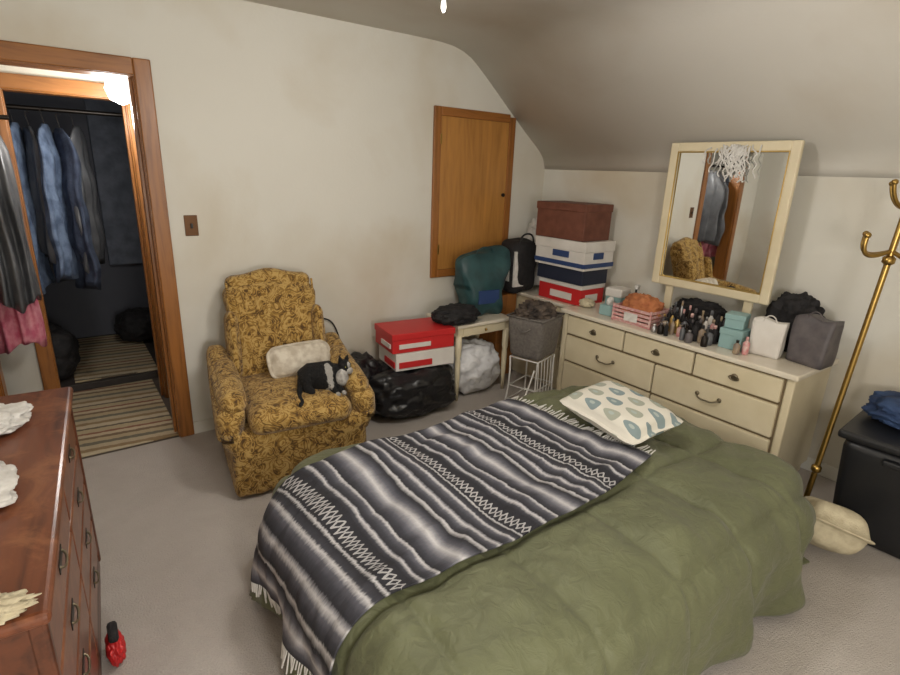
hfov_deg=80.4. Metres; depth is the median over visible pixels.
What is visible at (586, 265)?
print
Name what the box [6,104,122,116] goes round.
closet rod
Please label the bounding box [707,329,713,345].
lotion bottle
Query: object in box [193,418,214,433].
baseboard
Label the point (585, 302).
fabric bundle
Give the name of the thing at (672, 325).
jar
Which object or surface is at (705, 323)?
jar
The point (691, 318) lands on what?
nail polish
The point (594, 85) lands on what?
ceiling
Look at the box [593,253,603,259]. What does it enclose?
print
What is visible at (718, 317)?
lotion bottle
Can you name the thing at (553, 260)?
print
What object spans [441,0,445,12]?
ceiling light
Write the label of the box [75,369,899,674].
floor
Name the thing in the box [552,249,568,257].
print
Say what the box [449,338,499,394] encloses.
plastic bag
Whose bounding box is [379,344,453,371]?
carton
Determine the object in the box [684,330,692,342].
nail polish
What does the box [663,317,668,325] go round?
perfume bottle
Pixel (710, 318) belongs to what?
jar
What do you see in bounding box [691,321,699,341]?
perfume bottle
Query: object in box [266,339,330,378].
lumbar cushion
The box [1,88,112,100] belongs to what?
door frame
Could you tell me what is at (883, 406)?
jeans
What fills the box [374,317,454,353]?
carton
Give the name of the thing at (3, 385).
lining
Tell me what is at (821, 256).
wall
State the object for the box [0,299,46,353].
blouse
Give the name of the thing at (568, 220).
box
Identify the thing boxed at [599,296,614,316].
tissue box
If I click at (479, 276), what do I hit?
shopping bag
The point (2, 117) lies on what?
rod
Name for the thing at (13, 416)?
towel
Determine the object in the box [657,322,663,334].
perfume bottle
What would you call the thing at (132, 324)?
duffel bag
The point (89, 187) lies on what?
jacket
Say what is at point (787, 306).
scarf
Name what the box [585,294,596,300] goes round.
print
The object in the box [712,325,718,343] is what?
nail polish
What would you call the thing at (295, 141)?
wall
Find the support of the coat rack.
on the floor
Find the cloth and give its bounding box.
[0,461,18,507]
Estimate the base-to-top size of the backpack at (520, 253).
0.475 m
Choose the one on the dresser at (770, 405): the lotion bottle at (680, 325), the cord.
the lotion bottle at (680, 325)
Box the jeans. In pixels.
[861,391,899,429]
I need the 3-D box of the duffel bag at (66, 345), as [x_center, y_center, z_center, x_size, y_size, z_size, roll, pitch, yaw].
[-2.969,0.106,3.792,0.559,0.429,0.374,-10,21,-35]
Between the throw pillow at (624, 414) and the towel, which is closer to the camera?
the towel
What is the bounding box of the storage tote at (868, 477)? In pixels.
[833,410,899,558]
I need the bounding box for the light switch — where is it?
[183,215,198,235]
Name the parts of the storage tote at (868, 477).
lid, handle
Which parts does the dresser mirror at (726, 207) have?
rail, rail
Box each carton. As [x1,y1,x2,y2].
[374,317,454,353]
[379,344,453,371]
[534,235,615,271]
[537,262,607,285]
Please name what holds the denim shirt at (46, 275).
hanging from the closet rod at (8, 106)
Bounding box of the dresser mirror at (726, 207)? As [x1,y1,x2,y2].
[652,140,804,327]
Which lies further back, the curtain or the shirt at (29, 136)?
the curtain
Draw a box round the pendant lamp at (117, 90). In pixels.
[104,77,129,104]
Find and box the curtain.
[84,99,142,264]
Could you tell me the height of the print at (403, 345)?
0.030 m
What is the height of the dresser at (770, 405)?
0.708 m
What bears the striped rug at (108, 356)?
on the step
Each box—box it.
[536,201,613,241]
[539,276,604,305]
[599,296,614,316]
[605,285,630,312]
[718,326,750,350]
[724,310,750,329]
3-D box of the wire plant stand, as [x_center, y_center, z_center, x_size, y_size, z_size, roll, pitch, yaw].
[0.567,0.309,3.895,0.252,0.366,0.405,14,21,34]
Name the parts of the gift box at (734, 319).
lid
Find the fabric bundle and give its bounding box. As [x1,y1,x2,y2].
[579,298,594,306]
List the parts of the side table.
leg, drawer, leg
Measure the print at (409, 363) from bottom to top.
0.040 m
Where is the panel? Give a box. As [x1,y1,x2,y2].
[437,116,508,269]
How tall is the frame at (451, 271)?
0.060 m
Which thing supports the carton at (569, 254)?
on the carton at (575, 277)
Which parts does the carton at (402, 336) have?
lid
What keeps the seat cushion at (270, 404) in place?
on the armchair
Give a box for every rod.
[0,115,9,119]
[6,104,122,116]
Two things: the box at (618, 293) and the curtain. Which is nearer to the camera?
the box at (618, 293)
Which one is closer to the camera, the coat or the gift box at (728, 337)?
the gift box at (728, 337)
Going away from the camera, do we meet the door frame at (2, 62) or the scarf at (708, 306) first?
the door frame at (2, 62)
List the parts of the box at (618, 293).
lid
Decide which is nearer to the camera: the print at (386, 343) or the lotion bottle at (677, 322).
the lotion bottle at (677, 322)
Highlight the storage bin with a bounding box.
[506,299,564,360]
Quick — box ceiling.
[244,0,899,177]
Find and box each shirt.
[0,136,41,313]
[8,110,55,294]
[22,111,55,263]
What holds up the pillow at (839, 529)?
on the floor
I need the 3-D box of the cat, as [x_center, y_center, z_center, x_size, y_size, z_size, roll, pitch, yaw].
[-0.690,0.206,2.825,0.344,0.196,0.233,-11,22,-36]
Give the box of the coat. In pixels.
[53,113,101,289]
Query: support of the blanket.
on the bed
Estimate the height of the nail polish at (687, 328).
0.085 m
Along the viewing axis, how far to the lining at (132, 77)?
2.94 m
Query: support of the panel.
attached to the wall at (295, 141)
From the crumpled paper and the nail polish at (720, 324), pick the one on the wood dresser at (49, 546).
the crumpled paper
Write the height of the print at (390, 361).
0.040 m
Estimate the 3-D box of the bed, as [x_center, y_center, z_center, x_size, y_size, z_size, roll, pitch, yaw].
[0.404,0.728,2.232,2.267,0.529,1.589,-10,21,-35]
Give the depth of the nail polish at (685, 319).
3.23 m
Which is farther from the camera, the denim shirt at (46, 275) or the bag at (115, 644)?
the denim shirt at (46, 275)
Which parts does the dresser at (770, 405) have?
drawer, drawer, drawer, drawer, handle, drawer, drawer, drawer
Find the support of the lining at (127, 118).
attached to the wall
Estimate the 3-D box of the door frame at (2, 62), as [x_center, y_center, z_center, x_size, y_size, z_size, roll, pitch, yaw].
[-1.938,-1.281,2.505,0.769,0.017,0.130,-10,21,-35]
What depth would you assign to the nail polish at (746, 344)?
2.92 m
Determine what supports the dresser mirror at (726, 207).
on the dresser at (770, 405)
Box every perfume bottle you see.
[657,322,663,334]
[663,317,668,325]
[667,307,671,321]
[672,301,676,313]
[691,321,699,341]
[700,333,707,346]
[701,310,704,324]
[732,340,740,354]
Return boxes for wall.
[0,65,105,395]
[3,91,148,337]
[124,0,543,421]
[542,169,899,468]
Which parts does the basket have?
post, post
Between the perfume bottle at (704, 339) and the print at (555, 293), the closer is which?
the perfume bottle at (704, 339)
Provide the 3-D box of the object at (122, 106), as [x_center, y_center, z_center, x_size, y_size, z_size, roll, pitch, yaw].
[-2.049,-0.521,3.564,0.015,1.960,0.040,-10,21,-35]
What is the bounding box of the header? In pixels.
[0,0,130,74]
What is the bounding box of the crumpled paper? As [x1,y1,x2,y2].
[0,589,41,624]
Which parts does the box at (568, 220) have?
lid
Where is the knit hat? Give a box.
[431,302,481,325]
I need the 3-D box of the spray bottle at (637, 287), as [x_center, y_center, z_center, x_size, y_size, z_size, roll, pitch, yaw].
[1.293,-0.264,3.700,0.063,0.205,0.072,14,21,34]
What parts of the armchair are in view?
arm, backrest, seat, arm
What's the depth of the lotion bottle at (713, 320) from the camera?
3.14 m
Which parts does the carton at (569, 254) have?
lid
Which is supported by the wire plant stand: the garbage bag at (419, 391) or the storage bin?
the storage bin
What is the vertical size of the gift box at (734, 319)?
0.080 m
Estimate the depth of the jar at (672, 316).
3.30 m
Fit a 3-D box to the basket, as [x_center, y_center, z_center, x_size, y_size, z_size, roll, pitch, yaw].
[1.252,-0.193,3.485,0.213,0.196,0.308,-10,21,-35]
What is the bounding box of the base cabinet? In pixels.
[511,285,602,388]
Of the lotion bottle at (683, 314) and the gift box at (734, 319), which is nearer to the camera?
the gift box at (734, 319)
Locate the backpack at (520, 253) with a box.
[501,233,535,292]
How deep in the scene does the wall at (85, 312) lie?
4.77 m
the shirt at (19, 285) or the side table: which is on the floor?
the side table
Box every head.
[0,40,133,74]
[0,72,108,97]
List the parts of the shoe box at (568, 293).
lid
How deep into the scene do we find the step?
4.00 m
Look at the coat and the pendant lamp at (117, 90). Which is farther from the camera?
the coat
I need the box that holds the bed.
[249,386,815,674]
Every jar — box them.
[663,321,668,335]
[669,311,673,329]
[669,318,674,334]
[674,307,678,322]
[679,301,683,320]
[697,325,705,342]
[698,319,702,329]
[703,317,708,329]
[708,311,713,324]
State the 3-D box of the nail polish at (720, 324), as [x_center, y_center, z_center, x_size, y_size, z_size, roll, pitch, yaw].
[1.582,-0.048,3.125,0.028,0.157,0.028,-10,21,-35]
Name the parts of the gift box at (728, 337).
lid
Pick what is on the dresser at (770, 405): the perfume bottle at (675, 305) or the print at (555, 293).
the perfume bottle at (675, 305)
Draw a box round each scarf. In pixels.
[671,298,727,323]
[765,291,825,351]
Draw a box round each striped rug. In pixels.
[72,379,178,457]
[74,334,156,382]
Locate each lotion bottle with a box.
[674,316,679,333]
[676,324,681,336]
[679,324,684,340]
[680,309,684,323]
[686,305,691,320]
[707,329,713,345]
[710,319,715,329]
[715,309,722,325]
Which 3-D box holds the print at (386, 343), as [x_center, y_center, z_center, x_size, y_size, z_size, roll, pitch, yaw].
[-0.423,0.040,3.547,0.018,0.030,0.150,-8,20,-28]
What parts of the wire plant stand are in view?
leg, leg, leg, leg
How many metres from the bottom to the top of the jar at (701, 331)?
0.106 m
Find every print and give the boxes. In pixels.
[381,338,390,348]
[384,355,394,368]
[399,341,430,349]
[399,358,431,368]
[534,255,583,268]
[550,288,571,299]
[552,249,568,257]
[583,262,612,268]
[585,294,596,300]
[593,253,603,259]
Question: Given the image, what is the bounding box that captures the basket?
[611,293,668,329]
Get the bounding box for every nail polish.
[651,324,656,332]
[681,318,688,327]
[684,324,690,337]
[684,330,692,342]
[687,313,694,324]
[693,308,697,320]
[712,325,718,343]
[717,316,722,342]
[741,337,749,354]
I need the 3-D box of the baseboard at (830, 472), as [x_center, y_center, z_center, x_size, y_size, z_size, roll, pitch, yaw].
[2.212,0.787,3.032,0.012,0.080,5.026,-10,21,-35]
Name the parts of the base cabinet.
drawer, drawer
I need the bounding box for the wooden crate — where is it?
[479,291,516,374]
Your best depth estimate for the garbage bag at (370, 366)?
3.58 m
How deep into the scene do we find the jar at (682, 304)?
3.35 m
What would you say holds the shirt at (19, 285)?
hanging from the rod at (2, 117)
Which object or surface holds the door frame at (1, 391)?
attached to the wall
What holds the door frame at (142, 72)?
attached to the wall at (295, 141)
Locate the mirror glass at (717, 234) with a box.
[661,152,788,292]
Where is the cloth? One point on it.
(9, 477)
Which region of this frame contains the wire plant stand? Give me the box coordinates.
[504,353,554,399]
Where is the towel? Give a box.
[0,401,33,434]
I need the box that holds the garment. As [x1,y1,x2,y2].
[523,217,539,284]
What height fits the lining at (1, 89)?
1.960 m
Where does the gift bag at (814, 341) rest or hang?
on the dresser at (770, 405)
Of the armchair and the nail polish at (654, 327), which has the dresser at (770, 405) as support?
the nail polish at (654, 327)
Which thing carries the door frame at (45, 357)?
attached to the wall at (20, 368)
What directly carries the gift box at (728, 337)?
on the dresser at (770, 405)
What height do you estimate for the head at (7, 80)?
0.080 m
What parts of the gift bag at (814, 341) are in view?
handle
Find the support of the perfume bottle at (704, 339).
on the dresser at (770, 405)
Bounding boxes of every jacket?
[36,109,78,282]
[69,113,105,273]
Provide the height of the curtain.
1.400 m
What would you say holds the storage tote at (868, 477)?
on the floor
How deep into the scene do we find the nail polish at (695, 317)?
3.28 m
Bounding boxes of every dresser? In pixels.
[0,387,101,674]
[556,301,838,470]
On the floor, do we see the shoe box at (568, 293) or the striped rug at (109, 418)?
the striped rug at (109, 418)
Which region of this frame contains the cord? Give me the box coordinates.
[324,318,338,335]
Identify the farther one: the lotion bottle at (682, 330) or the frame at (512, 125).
the frame at (512, 125)
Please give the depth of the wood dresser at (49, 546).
1.35 m
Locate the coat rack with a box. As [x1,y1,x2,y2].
[803,179,899,496]
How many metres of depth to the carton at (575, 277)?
3.94 m
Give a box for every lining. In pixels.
[0,362,7,395]
[1,89,60,387]
[125,104,165,397]
[131,75,179,436]
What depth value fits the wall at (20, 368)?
3.25 m
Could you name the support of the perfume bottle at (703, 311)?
on the dresser at (770, 405)
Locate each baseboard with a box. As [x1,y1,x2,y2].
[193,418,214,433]
[800,457,837,481]
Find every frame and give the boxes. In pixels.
[0,60,132,78]
[0,89,58,389]
[0,382,3,396]
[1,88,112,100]
[132,57,194,436]
[430,105,441,277]
[437,268,454,276]
[442,106,510,122]
[502,117,515,241]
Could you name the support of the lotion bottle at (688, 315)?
on the dresser at (770, 405)
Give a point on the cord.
(324, 318)
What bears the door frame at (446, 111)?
in the wall at (295, 141)
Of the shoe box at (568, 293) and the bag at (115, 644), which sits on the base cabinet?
the shoe box at (568, 293)
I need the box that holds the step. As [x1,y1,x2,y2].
[60,333,157,391]
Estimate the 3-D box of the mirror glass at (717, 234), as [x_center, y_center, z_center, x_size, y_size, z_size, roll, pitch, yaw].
[1.601,-0.698,3.170,0.006,0.780,0.650,-10,21,-35]
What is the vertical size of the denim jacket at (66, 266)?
1.069 m
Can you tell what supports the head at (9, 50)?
attached to the wall at (295, 141)
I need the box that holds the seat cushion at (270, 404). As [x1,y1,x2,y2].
[240,372,351,434]
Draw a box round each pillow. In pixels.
[559,381,683,445]
[805,497,875,555]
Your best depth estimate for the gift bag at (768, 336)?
2.88 m
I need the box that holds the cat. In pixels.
[297,354,352,406]
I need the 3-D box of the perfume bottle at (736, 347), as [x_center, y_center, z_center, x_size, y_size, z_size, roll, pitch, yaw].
[1.578,0.052,2.931,0.036,0.080,0.036,-10,21,-35]
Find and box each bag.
[49,324,80,379]
[104,621,126,666]
[114,307,152,341]
[350,351,382,380]
[369,360,455,418]
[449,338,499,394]
[454,247,507,313]
[749,315,789,358]
[785,311,844,369]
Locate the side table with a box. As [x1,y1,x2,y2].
[426,311,508,400]
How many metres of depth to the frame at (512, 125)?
4.25 m
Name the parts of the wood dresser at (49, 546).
corner post, drawer, handle, drawer, drawer, handle, handle, drawer, handle, drawer, drawer, corner post, handle, handle, drawer, drawer, handle, moulding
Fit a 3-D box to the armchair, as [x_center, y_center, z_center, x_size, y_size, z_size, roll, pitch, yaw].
[-0.920,0.185,2.985,0.814,1.036,0.855,-7,20,-28]
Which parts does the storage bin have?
handle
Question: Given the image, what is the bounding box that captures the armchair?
[206,268,374,496]
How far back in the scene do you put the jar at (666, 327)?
3.21 m
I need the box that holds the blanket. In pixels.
[251,399,651,674]
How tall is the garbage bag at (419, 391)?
0.338 m
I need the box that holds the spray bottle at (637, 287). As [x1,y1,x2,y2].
[634,285,640,292]
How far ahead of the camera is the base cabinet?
4.26 m

